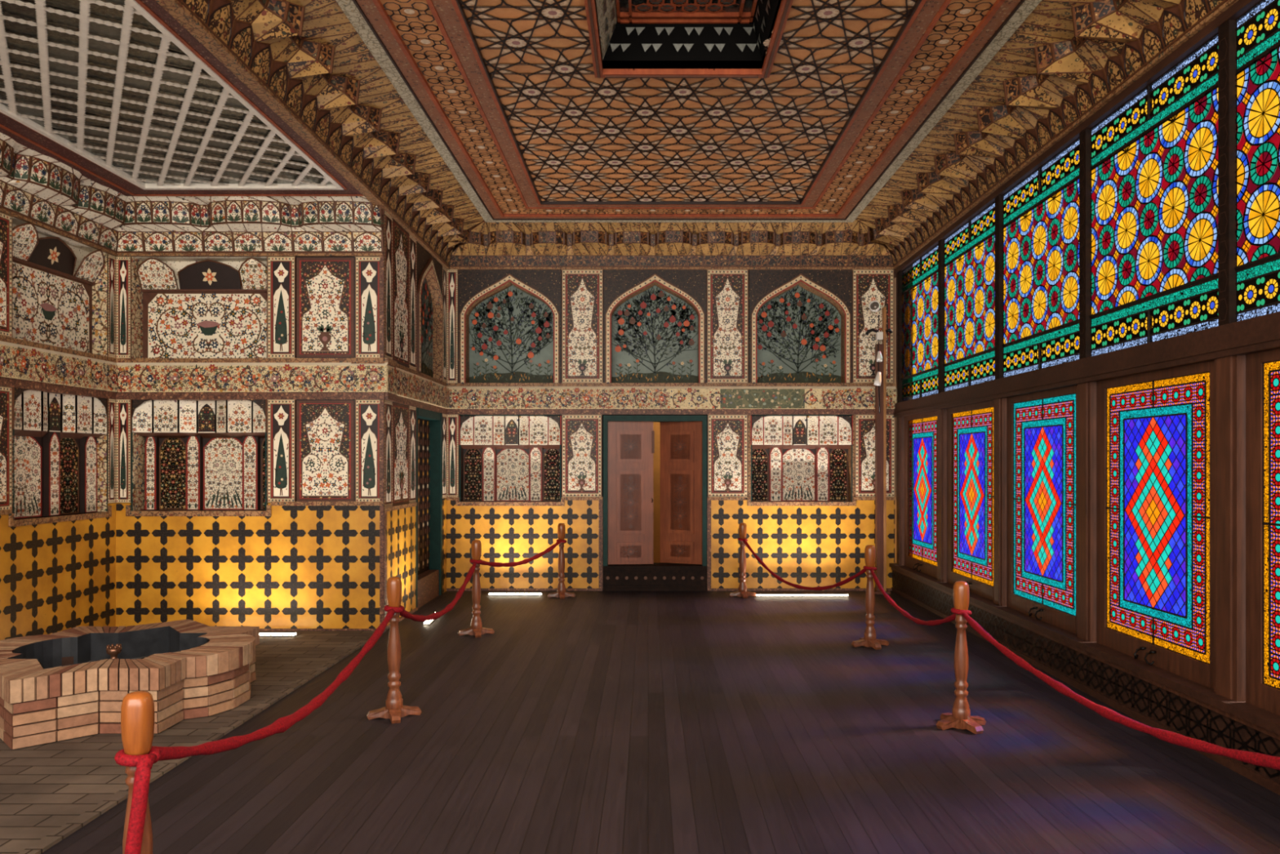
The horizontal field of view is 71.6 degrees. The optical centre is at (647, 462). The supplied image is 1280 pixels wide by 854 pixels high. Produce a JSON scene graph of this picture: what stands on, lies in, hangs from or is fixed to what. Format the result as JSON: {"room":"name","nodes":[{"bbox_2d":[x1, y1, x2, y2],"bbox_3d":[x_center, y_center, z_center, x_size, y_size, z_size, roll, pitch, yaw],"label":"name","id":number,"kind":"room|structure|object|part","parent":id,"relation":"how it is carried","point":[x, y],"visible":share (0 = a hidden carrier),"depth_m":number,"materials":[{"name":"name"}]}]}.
{"room":"historic interior","nodes":[
{"label":"historic interior","id":0,"kind":"room"},
{"bbox_2d":[0,212,118,639],"bbox_3d":[-5.270,-0.500,4.080,0.500,4.200,9.360,0,0,0],"label":"wall","id":1,"kind":"structure","parent":0,"point":[59,367],"depth_m":7.68,"materials":[{"name":"multicoloured paint"}]},
{"bbox_3d":[-5.215,-1.478,6.780,0.309,0.965,0.600,0,0,0],"label":"vase panel","id":2,"kind":"part","parent":1,"relation":"part of","materials":[{"name":"beige paint"}]},
{"bbox_3d":[-5.215,-0.110,6.780,0.309,0.980,0.600,0,0,0],"label":"vase panel","id":3,"kind":"part","parent":1,"relation":"part of","materials":[{"name":"beige paint"}]},
{"bbox_3d":[-5.112,0.440,7.335,0.115,0.140,2.070,0,0,0],"label":"niche sill","id":4,"kind":"part","parent":1,"relation":"part of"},
{"bbox_2d":[0,132,128,256],"bbox_3d":[-4.928,-2.224,5.726,0.384,0.518,5.468,0,0,0],"label":"crown molding","id":5,"kind":"structure","parent":1,"relation":"attached to","point":[39,189],"depth_m":7.42,"materials":[{"name":"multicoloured paint"}]},
{"bbox_3d":[-5.079,-1.982,5.730,0.082,0.035,5.460,0,0,0],"label":"rail","id":6,"kind":"part","parent":5,"relation":"part of","materials":[{"name":"beige paint"}]},
{"bbox_3d":[-5.218,-1.478,8.395,0.305,0.965,0.131,0,0,0],"label":"cypress panel","id":7,"kind":"part","parent":1,"relation":"part of","materials":[{"name":"beige paint"}]},
{"bbox_3d":[-5.218,-0.110,8.395,0.305,0.980,0.131,0,0,0],"label":"cypress panel","id":8,"kind":"part","parent":1,"relation":"part of","materials":[{"name":"beige paint"}]},
{"bbox_2d":[0,0,363,195],"bbox_3d":[-3.945,-2.507,4.080,2.850,0.145,9.360,0,0,0],"label":"ceiling","id":9,"kind":"structure","parent":0,"point":[119,93],"depth_m":6.18,"materials":[{"name":"wood"}]},
{"bbox_2d":[115,209,396,630],"bbox_3d":[-3.922,-0.500,8.660,2.895,4.200,0.500,0,0,0],"label":"wall","id":10,"kind":"structure","parent":0,"point":[236,505],"depth_m":8.46,"materials":[{"name":"multicoloured paint"}]},
{"bbox_3d":[-4.997,-1.478,8.608,0.146,0.965,0.305,0,0,0],"label":"cypress panel","id":11,"kind":"part","parent":10,"relation":"part of","materials":[{"name":"beige paint"}]},
{"bbox_3d":[-4.997,-0.110,8.608,0.146,0.980,0.305,0,0,0],"label":"cypress panel","id":12,"kind":"part","parent":10,"relation":"part of","materials":[{"name":"beige paint"}]},
{"bbox_2d":[115,195,384,257],"bbox_3d":[-3.781,-2.224,8.318,2.578,0.518,0.384,0,0,0],"label":"crown molding","id":13,"kind":"structure","parent":10,"relation":"attached to","point":[153,226],"depth_m":8.35,"materials":[{"name":"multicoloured paint"}]},
{"bbox_3d":[-3.795,-1.982,8.469,2.550,0.035,0.082,0,0,0],"label":"rail","id":14,"kind":"part","parent":13,"relation":"part of","materials":[{"name":"brown wood"}]},
{"bbox_3d":[-3.494,-1.478,8.608,0.269,0.965,0.305,0,0,0],"label":"cypress panel","id":15,"kind":"part","parent":10,"relation":"part of","materials":[{"name":"beige paint"}]},
{"bbox_3d":[-3.494,-0.110,8.608,0.269,0.980,0.305,0,0,0],"label":"cypress panel","id":16,"kind":"part","parent":10,"relation":"part of","materials":[{"name":"beige paint"}]},
{"bbox_3d":[-3.075,-1.478,8.605,0.550,0.965,0.309,0,0,0],"label":"vase panel","id":17,"kind":"part","parent":10,"relation":"part of","materials":[{"name":"beige paint"}]},
{"bbox_3d":[-3.075,-0.110,8.607,0.550,0.980,0.306,0,0,0],"label":"vase panel","id":18,"kind":"part","parent":10,"relation":"part of","materials":[{"name":"beige paint"}]},
{"bbox_3d":[-2.655,-1.478,8.608,0.271,0.965,0.305,0,0,0],"label":"cypress panel","id":19,"kind":"part","parent":10,"relation":"part of","materials":[{"name":"beige paint"}]},
{"bbox_3d":[-2.655,-0.110,8.608,0.271,0.980,0.305,0,0,0],"label":"cypress panel","id":20,"kind":"part","parent":10,"relation":"part of","materials":[{"name":"beige paint"}]},
{"bbox_2d":[351,210,449,629],"bbox_3d":[-2.743,-0.700,9.912,0.554,4.600,2.976,0,0,0],"label":"wall","id":21,"kind":"structure","parent":0,"point":[415,320],"depth_m":9.29,"materials":[{"name":"multicoloured paint"}]},
{"bbox_2d":[155,0,484,269],"bbox_3d":[-2.244,-2.642,5.246,0.653,0.464,11.708,0,0,0],"label":"crown molding","id":22,"kind":"structure","parent":21,"relation":"attached to","point":[305,60],"depth_m":6.51,"materials":[{"name":"brown wood"}]},
{"bbox_3d":[-2.664,-1.702,8.604,0.305,1.415,0.281,0,0,0],"label":"cypress panel","id":23,"kind":"part","parent":21,"relation":"part of","materials":[{"name":"beige paint"}]},
{"bbox_3d":[-2.664,-0.083,8.604,0.305,1.035,0.281,0,0,0],"label":"cypress panel","id":24,"kind":"part","parent":21,"relation":"part of","materials":[{"name":"beige paint"}]},
{"bbox_3d":[-2.661,-1.702,9.044,0.309,1.415,0.600,0,0,0],"label":"vase panel","id":25,"kind":"part","parent":21,"relation":"part of","materials":[{"name":"beige paint"}]},
{"bbox_3d":[-2.661,-0.083,9.044,0.309,1.035,0.600,0,0,0],"label":"vase panel","id":26,"kind":"part","parent":21,"relation":"part of","materials":[{"name":"beige paint"}]},
{"bbox_3d":[-2.558,1.015,9.054,0.115,1.170,1.180,0,0,0],"label":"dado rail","id":27,"kind":"part","parent":21,"relation":"part of","materials":[{"name":"yellow tile"}]},
{"bbox_3d":[-2.664,-1.702,9.494,0.305,1.415,0.301,0,0,0],"label":"cypress panel","id":28,"kind":"part","parent":21,"relation":"part of","materials":[{"name":"beige paint"}]},
{"bbox_3d":[-2.664,-0.083,9.494,0.305,1.035,0.301,0,0,0],"label":"cypress panel","id":29,"kind":"part","parent":21,"relation":"part of","materials":[{"name":"beige paint"}]},
{"bbox_2d":[415,407,442,608],"bbox_3d":[-2.660,0.500,10.210,0.320,2.200,1.180,0,0,0],"label":"door","id":30,"kind":"structure","parent":21,"relation":"in","point":[428,509],"depth_m":10.61,"materials":[{"name":"wood"}]},
{"bbox_3d":[-2.664,-1.702,10.974,0.305,1.415,0.241,0,0,0],"label":"cypress panel","id":31,"kind":"part","parent":21,"relation":"part of","materials":[{"name":"beige paint"}]},
{"bbox_3d":[-2.664,-0.083,10.949,0.305,1.035,0.291,0,0,0],"label":"cypress panel","id":32,"kind":"part","parent":21,"relation":"part of","materials":[{"name":"beige paint"}]},
{"bbox_2d":[0,590,1279,853],"bbox_3d":[-1.010,1.652,5.400,8.720,0.136,12.000,0,0,0],"label":"floor","id":33,"kind":"structure","parent":0,"point":[602,722],"depth_m":4.84,"materials":[{"name":"brown wood"}]},
{"bbox_2d":[0,618,259,749],"bbox_3d":[-3.530,1.402,5.870,1.724,0.397,1.801,0,0,21],"label":"pool","id":34,"kind":"object","parent":33,"relation":"on","point":[73,682],"visible":0.98,"depth_m":5.46,"materials":[{"name":"brown brick"}]},
{"bbox_3d":[-3.530,1.387,5.870,0.100,0.365,0.098,0,0,0],"label":"spout","id":35,"kind":"part","parent":34,"relation":"part of","materials":[{"name":"gold metal"}]},
{"bbox_2d":[120,690,155,853],"bbox_3d":[-1.600,1.159,2.785,0.269,0.881,0.269,0,0,39],"label":"stanchion","id":36,"kind":"object","parent":33,"relation":"on","point":[137,708],"visible":0.62,"depth_m":2.76,"materials":[{"name":"brown wood"}]},
{"bbox_3d":[-1.600,1.238,2.785,0.104,0.655,0.104,0,0,-6],"label":"turned post","id":37,"kind":"part","parent":36,"relation":"part of","materials":[{"name":"brown wood"}]},
{"bbox_2d":[124,755,154,853],"bbox_3d":[-1.600,1.251,2.554,0.103,0.696,0.442,0,0,19],"label":"rope","id":38,"kind":"object","parent":36,"relation":"hanging from","point":[144,764],"visible":1,"depth_m":2.70,"materials":[{"name":"red fabric"}]},
{"bbox_2d":[114,608,395,766],"bbox_3d":[-1.600,1.038,4.141,0.127,0.279,2.840,0,0,0],"label":"rope","id":39,"kind":"object","parent":36,"relation":"hanging from","point":[282,724],"visible":0.91,"depth_m":3.63,"materials":[{"name":"red fabric"}]},
{"bbox_2d":[259,632,297,636],"bbox_3d":[-3.720,1.586,8.180,0.950,0.024,0.060,0,0,0],"label":"light strip","id":40,"kind":"object","parent":33,"relation":"on","point":[261,634],"visible":0.38,"depth_m":8.16,"materials":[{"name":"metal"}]},
{"bbox_2d":[259,632,296,635],"bbox_3d":[-3.720,1.580,8.183,0.941,0.012,0.046,0,0,0],"label":"diffuser","id":41,"kind":"object","parent":40,"relation":"attached to","point":[260,633],"depth_m":8.16,"materials":[{"name":"white plastic"}]},
{"bbox_2d":[366,576,421,723],"bbox_3d":[-1.600,1.159,5.600,0.269,0.881,0.269,0,0,25],"label":"stanchion","id":42,"kind":"object","parent":33,"relation":"on","point":[393,709],"visible":0.92,"depth_m":5.57,"materials":[{"name":"brown wood"}]},
{"bbox_3d":[-1.600,1.238,5.600,0.104,0.655,0.104,0,0,-20],"label":"turned post","id":43,"kind":"part","parent":42,"relation":"part of","materials":[{"name":"brown wood"}]},
{"bbox_2d":[383,561,476,622],"bbox_3d":[-1.600,1.041,6.888,0.127,0.286,2.705,0,0,0],"label":"rope","id":44,"kind":"object","parent":42,"relation":"attached to","point":[401,609],"visible":0.95,"depth_m":6.67,"materials":[{"name":"red fabric"}]},
{"bbox_2d":[423,619,434,625],"bbox_3d":[-2.200,1.588,9.050,0.060,0.024,0.620,0,0,-3],"label":"light strip","id":45,"kind":"object","parent":33,"relation":"on","point":[426,622],"visible":0.32,"depth_m":8.77,"materials":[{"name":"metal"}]},
{"bbox_2d":[423,619,432,623],"bbox_3d":[-2.203,1.582,9.050,0.046,0.012,0.611,0,0,-3],"label":"diffuser","id":46,"kind":"object","parent":45,"relation":"attached to","point":[426,621],"depth_m":8.80,"materials":[{"name":"white plastic"}]},
{"bbox_2d":[457,539,494,637],"bbox_3d":[-1.600,1.159,8.280,0.269,0.881,0.269,0,0,28],"label":"stanchion","id":47,"kind":"object","parent":33,"relation":"on","point":[477,629],"visible":0.93,"depth_m":8.25,"materials":[{"name":"brown wood"}]},
{"bbox_3d":[-1.600,1.238,8.280,0.104,0.655,0.104,0,0,-17],"label":"turned post","id":48,"kind":"part","parent":47,"relation":"part of","materials":[{"name":"brown wood"}]},
{"bbox_2d":[469,538,566,567],"bbox_3d":[-1.315,0.988,9.425,0.126,0.179,2.485,0,0,14],"label":"rope","id":49,"kind":"object","parent":47,"relation":"hanging from","point":[481,562],"visible":0.98,"depth_m":9.22,"materials":[{"name":"red fabric"}]},
{"bbox_2d":[488,592,542,595],"bbox_3d":[-1.600,1.588,10.700,0.640,0.024,0.060,0,0,0],"label":"light strip","id":50,"kind":"object","parent":33,"relation":"on","point":[490,593],"visible":1,"depth_m":10.67,"materials":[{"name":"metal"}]},
{"bbox_2d":[488,592,542,594],"bbox_3d":[-1.600,1.582,10.703,0.632,0.012,0.046,0,0,0],"label":"diffuser","id":51,"kind":"object","parent":50,"relation":"attached to","point":[489,593],"depth_m":10.71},
{"bbox_2d":[547,523,575,599],"bbox_3d":[-1.030,1.159,10.570,0.269,0.881,0.269,0,0,36],"label":"stanchion","id":52,"kind":"object","parent":33,"relation":"on","point":[561,593],"visible":0.99,"depth_m":10.54,"materials":[{"name":"brown wood"}]},
{"bbox_3d":[-1.030,1.238,10.570,0.104,0.655,0.104,0,0,-9],"label":"turned post","id":53,"kind":"part","parent":52,"relation":"part of","materials":[{"name":"brown wood"}]},
{"bbox_2d":[728,522,755,598],"bbox_3d":[1.135,1.159,10.630,0.269,0.881,0.269,0,0,39],"label":"stanchion","id":54,"kind":"object","parent":33,"relation":"on","point":[742,592],"visible":0.99,"depth_m":10.60,"materials":[{"name":"brown wood"}]},
{"bbox_3d":[1.135,1.238,10.630,0.104,0.655,0.104,0,0,-6],"label":"turned post","id":55,"kind":"part","parent":54,"relation":"part of","materials":[{"name":"brown wood"}]},
{"bbox_2d":[737,537,866,590],"bbox_3d":[1.543,1.099,9.245,0.120,0.395,3.008,0,0,-16],"label":"rope","id":56,"kind":"object","parent":54,"relation":"hanging from","point":[744,540],"visible":1,"depth_m":9.07,"materials":[{"name":"red fabric"}]},
{"bbox_2d":[755,594,848,596],"bbox_3d":[1.840,1.588,10.600,1.100,0.024,0.060,0,0,0],"label":"light strip","id":57,"kind":"object","parent":33,"relation":"on","point":[757,595],"visible":1,"depth_m":10.58,"materials":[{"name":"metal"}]},
{"bbox_2d":[755,594,848,595],"bbox_3d":[1.840,1.582,10.603,1.091,0.012,0.046,0,0,0],"label":"diffuser","id":58,"kind":"object","parent":57,"relation":"attached to","point":[756,594],"depth_m":10.59,"materials":[{"name":"white plastic"}]},
{"bbox_2d":[851,544,888,649],"bbox_3d":[1.940,1.159,7.755,0.269,0.881,0.269,0,0,34],"label":"stanchion","id":59,"kind":"object","parent":33,"relation":"on","point":[869,639],"visible":0.96,"depth_m":7.72,"materials":[{"name":"brown wood"}]},
{"bbox_3d":[1.940,1.238,7.755,0.104,0.655,0.104,0,0,-11],"label":"turned post","id":60,"kind":"part","parent":59,"relation":"part of","materials":[{"name":"brown wood"}]},
{"bbox_2d":[863,565,955,626],"bbox_3d":[1.940,1.028,6.620,0.119,0.252,2.388,0,0,0],"label":"rope","id":61,"kind":"object","parent":59,"relation":"attached to","point":[904,613],"visible":0.97,"depth_m":6.64,"materials":[{"name":"red fabric"}]},
{"bbox_2d":[865,300,892,594],"bbox_3d":[2.821,-0.178,10.832,0.337,3.557,0.335,0,0,0],"label":"lamp pole","id":62,"kind":"object","parent":33,"relation":"on","point":[880,381],"visible":0.98,"depth_m":10.86,"materials":[{"name":"brown wood"}]},
{"bbox_2d":[936,580,986,733],"bbox_3d":[1.900,1.159,5.387,0.269,0.881,0.269,0,0,25],"label":"stanchion","id":63,"kind":"object","parent":33,"relation":"on","point":[961,717],"visible":0.96,"depth_m":5.36,"materials":[{"name":"brown wood"}]},
{"bbox_3d":[1.900,1.238,5.387,0.104,0.655,0.104,0,0,-20],"label":"turned post","id":64,"kind":"part","parent":63,"relation":"part of","materials":[{"name":"brown wood"}]},
{"bbox_2d":[951,607,1279,769],"bbox_3d":[1.924,0.975,3.954,0.122,0.198,2.989,0,0,-1],"label":"rope","id":65,"kind":"object","parent":63,"relation":"hanging from","point":[1252,757],"visible":0.98,"depth_m":3.50,"materials":[{"name":"red fabric"}]},
{"bbox_2d":[653,422,660,562],"bbox_3d":[0.100,0.210,12.275,5.000,3.020,1.750,0,0,0],"label":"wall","id":66,"kind":"structure","parent":0,"point":[656,425],"depth_m":13.00,"materials":[{"name":"brown wood"}]},
{"bbox_2d":[446,244,912,591],"bbox_3d":[0.290,-0.700,11.300,6.220,4.600,0.500,0,0,0],"label":"wall","id":67,"kind":"structure","parent":0,"point":[780,364],"depth_m":11.10,"materials":[{"name":"multicoloured paint"}]},
{"bbox_3d":[-2.447,-1.702,11.248,0.146,1.415,0.305,0,0,0],"label":"cypress panel","id":68,"kind":"part","parent":67,"relation":"part of","materials":[{"name":"beige paint"}]},
{"bbox_3d":[-2.442,-0.083,11.248,0.156,1.035,0.305,0,0,0],"label":"cypress panel","id":69,"kind":"part","parent":67,"relation":"part of","materials":[{"name":"beige paint"}]},
{"bbox_3d":[-0.820,-1.702,11.245,0.521,1.415,0.309,0,0,0],"label":"vase panel","id":70,"kind":"part","parent":67,"relation":"part of","materials":[{"name":"beige paint"}]},
{"bbox_3d":[-0.828,-0.083,11.245,0.506,1.035,0.309,0,0,0],"label":"vase panel","id":71,"kind":"part","parent":67,"relation":"part of","materials":[{"name":"beige paint"}]},
{"bbox_2d":[603,415,706,591],"bbox_3d":[0.087,0.505,11.245,1.303,2.190,0.390,0,0,0],"label":"door","id":72,"kind":"structure","parent":67,"relation":"in","point":[628,441],"depth_m":11.18,"materials":[{"name":"brown wood"}]},
{"bbox_3d":[0.285,-0.030,11.242,5.610,1.140,0.315,0,0,0],"label":"niche sill","id":73,"kind":"part","parent":67,"relation":"part of","materials":[{"name":"beige paint"}]},
{"bbox_2d":[448,219,895,270],"bbox_3d":[0.290,-2.642,10.823,5.620,0.463,0.653,0,0,0],"label":"crown molding","id":74,"kind":"structure","parent":67,"relation":"attached to","point":[561,246],"depth_m":10.88,"materials":[{"name":"brown wood"}]},
{"bbox_3d":[0.290,-2.428,11.098,5.620,0.035,0.105,0,0,0],"label":"rail","id":75,"kind":"part","parent":74,"relation":"part of","materials":[{"name":"brown wood"}]},
{"bbox_3d":[0.995,-1.702,11.245,0.521,1.415,0.309,0,0,0],"label":"vase panel","id":76,"kind":"part","parent":67,"relation":"part of","materials":[{"name":"beige paint"}]},
{"bbox_3d":[0.998,-0.083,11.245,0.506,1.035,0.309,0,0,0],"label":"vase panel","id":77,"kind":"part","parent":67,"relation":"part of","materials":[{"name":"beige paint"}]},
{"bbox_3d":[2.815,-1.702,11.245,0.521,1.415,0.309,0,0,0],"label":"vase panel","id":78,"kind":"part","parent":67,"relation":"part of","materials":[{"name":"beige paint"}]},
{"bbox_3d":[2.837,-0.083,11.245,0.506,1.035,0.309,0,0,0],"label":"vase panel","id":79,"kind":"part","parent":67,"relation":"part of","materials":[{"name":"beige paint"}]},
{"bbox_2d":[335,0,1041,222],"bbox_3d":[0.290,-3.095,5.400,6.220,0.550,12.000,0,0,0],"label":"ceiling","id":80,"kind":"structure","parent":0,"point":[540,110],"depth_m":6.87,"materials":[{"name":"brown wood"}]},
{"bbox_3d":[0.250,-2.905,5.513,1.280,0.170,2.045,0,0,0],"label":"lantern frame","id":81,"kind":"part","parent":80,"relation":"part of","materials":[{"name":"black wood"}]},
{"bbox_2d":[888,0,1279,795],"bbox_3d":[3.232,-0.700,5.400,0.435,4.600,12.000,0,0,0],"label":"wall","id":82,"kind":"structure","parent":0,"point":[1155,696],"depth_m":5.66,"materials":[{"name":"brown wood"}]},
{"bbox_3d":[3.147,0.345,10.970,0.117,1.820,0.190,0,0,0],"label":"post","id":83,"kind":"part","parent":82,"relation":"part of","materials":[{"name":"brown wood"}]},
{"bbox_3d":[3.160,-0.550,11.050,0.120,3.610,0.100,0,0,0],"label":"corner post","id":84,"kind":"part","parent":82,"relation":"part of","materials":[{"name":"brown wood"}]},
{"bbox_2d":[901,244,937,401],"bbox_3d":[3.132,-1.545,10.195,0.025,1.630,1.480,0,0,0],"label":"window","id":85,"kind":"structure","parent":82,"relation":"in","point":[922,379],"depth_m":10.17,"materials":[{"name":"multicoloured glass"}]},
{"bbox_3d":[3.130,-1.547,10.195,0.020,1.044,1.480,0,0,0],"label":"rosette glass","id":86,"kind":"part","parent":85,"relation":"part of","materials":[{"name":"multicoloured glass"}]},
{"bbox_2d":[904,410,937,577],"bbox_3d":[3.105,0.345,10.175,0.104,1.820,1.360,0,0,0],"label":"window","id":87,"kind":"structure","parent":82,"relation":"in","point":[920,429],"depth_m":10.22,"materials":[{"name":"multicoloured glass"}]},
{"bbox_3d":[3.143,0.310,10.175,0.003,1.204,0.694,0,0,0],"label":"diamond glass","id":88,"kind":"part","parent":87,"relation":"part of","materials":[{"name":"blue glass"}]},
{"bbox_3d":[3.147,0.345,9.420,0.117,1.820,0.190,0,0,0],"label":"post","id":89,"kind":"part","parent":82,"relation":"part of","materials":[{"name":"brown wood"}]},
{"bbox_2d":[943,201,995,391],"bbox_3d":[3.132,-1.545,8.645,0.025,1.630,1.480,0,0,0],"label":"window","id":90,"kind":"structure","parent":82,"relation":"in","point":[962,367],"depth_m":8.58,"materials":[{"name":"multicoloured glass"}]},
{"bbox_3d":[3.130,-1.547,8.645,0.020,1.044,1.480,0,0,0],"label":"rosette glass","id":91,"kind":"part","parent":90,"relation":"part of","materials":[{"name":"multicoloured glass"}]},
{"bbox_2d":[946,400,993,600],"bbox_3d":[3.105,0.345,8.625,0.104,1.820,1.360,0,0,0],"label":"window","id":92,"kind":"structure","parent":82,"relation":"in","point":[970,428],"depth_m":8.62,"materials":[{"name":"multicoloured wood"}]},
{"bbox_3d":[3.143,0.310,8.625,0.003,1.204,0.694,0,0,0],"label":"diamond glass","id":93,"kind":"part","parent":92,"relation":"part of","materials":[{"name":"blue glass"}]},
{"bbox_3d":[3.147,0.345,7.870,0.117,1.820,0.190,0,0,0],"label":"post","id":94,"kind":"part","parent":82,"relation":"part of","materials":[{"name":"brown wood"}]},
{"bbox_2d":[1002,137,1079,377],"bbox_3d":[3.132,-1.545,7.095,0.025,1.630,1.480,0,0,0],"label":"window","id":95,"kind":"structure","parent":82,"relation":"in","point":[1031,345],"depth_m":7.01,"materials":[{"name":"multicoloured glass"}]},
{"bbox_2d":[1006,385,1076,634],"bbox_3d":[3.105,0.345,7.075,0.104,1.820,1.360,0,0,0],"label":"window","id":96,"kind":"structure","parent":82,"relation":"in","point":[1042,426],"depth_m":7.06,"materials":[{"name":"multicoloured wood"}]},
{"bbox_3d":[3.095,1.200,7.133,0.064,0.082,0.061,0,0,41],"label":"handle","id":97,"kind":"part","parent":96,"relation":"part of","materials":[{"name":"metal"}]},
{"bbox_3d":[3.095,1.200,7.017,0.064,0.082,0.061,0,0,-41],"label":"handle","id":98,"kind":"part","parent":96,"relation":"part of","materials":[{"name":"metal"}]},
{"bbox_3d":[3.143,0.310,7.075,0.003,1.204,0.694,0,0,0],"label":"diamond glass","id":99,"kind":"part","parent":96,"relation":"part of","materials":[{"name":"glass"}]},
{"bbox_2d":[855,0,1238,269],"bbox_3d":[2.784,-2.642,5.246,0.733,0.464,11.708,0,0,0],"label":"crown molding","id":100,"kind":"structure","parent":82,"relation":"attached to","point":[1068,60],"depth_m":6.52,"materials":[{"name":"brown wood"}]},
{"bbox_3d":[3.158,1.295,7.110,0.285,0.080,7.980,0,0,0],"label":"sill","id":101,"kind":"part","parent":82,"relation":"part of","materials":[{"name":"brown wood"}]},
{"bbox_3d":[3.120,1.465,7.130,0.160,0.270,8.020,0,0,0],"label":"lattice panel","id":102,"kind":"part","parent":82,"relation":"part of","materials":[{"name":"brown wood"}]},
{"bbox_3d":[3.147,0.345,6.320,0.117,1.820,0.190,0,0,0],"label":"post","id":103,"kind":"part","parent":82,"relation":"part of","materials":[{"name":"brown wood"}]},
{"bbox_2d":[1089,33,1217,356],"bbox_3d":[3.132,-1.545,5.545,0.025,1.630,1.480,0,0,0],"label":"window","id":104,"kind":"structure","parent":82,"relation":"in","point":[1183,99],"depth_m":5.43,"materials":[{"name":"multicoloured glass"}]},
{"bbox_2d":[1096,360,1213,688],"bbox_3d":[3.105,0.345,5.525,0.104,1.820,1.360,0,0,0],"label":"window","id":105,"kind":"structure","parent":82,"relation":"in","point":[1155,429],"depth_m":5.47,"materials":[{"name":"multicoloured glass"}]},
{"bbox_3d":[3.095,1.200,5.583,0.064,0.082,0.061,0,0,41],"label":"handle","id":106,"kind":"part","parent":105,"relation":"part of","materials":[{"name":"metal"}]},
{"bbox_3d":[3.095,1.200,5.467,0.064,0.082,0.061,0,0,-41],"label":"handle","id":107,"kind":"part","parent":105,"relation":"part of","materials":[{"name":"metal"}]},
{"bbox_3d":[3.143,0.310,5.525,0.003,1.204,0.694,0,0,0],"label":"diamond glass","id":108,"kind":"part","parent":105,"relation":"part of","materials":[{"name":"glass"}]},
{"bbox_3d":[3.147,0.345,4.770,0.117,1.820,0.190,0,0,0],"label":"post","id":109,"kind":"part","parent":82,"relation":"part of","materials":[{"name":"brown wood"}]},
{"bbox_2d":[1234,0,1279,321],"bbox_3d":[3.132,-1.545,3.995,0.025,1.630,1.480,0,0,0],"label":"window","id":110,"kind":"structure","parent":82,"relation":"in","point":[1257,283],"depth_m":4.55,"materials":[{"name":"multicoloured glass"}]},
{"bbox_2d":[1245,348,1279,715],"bbox_3d":[3.105,0.345,3.975,0.104,1.820,1.360,0,0,0],"label":"window","id":111,"kind":"structure","parent":82,"relation":"in","point":[1262,368],"depth_m":4.54,"materials":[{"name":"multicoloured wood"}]}
]}

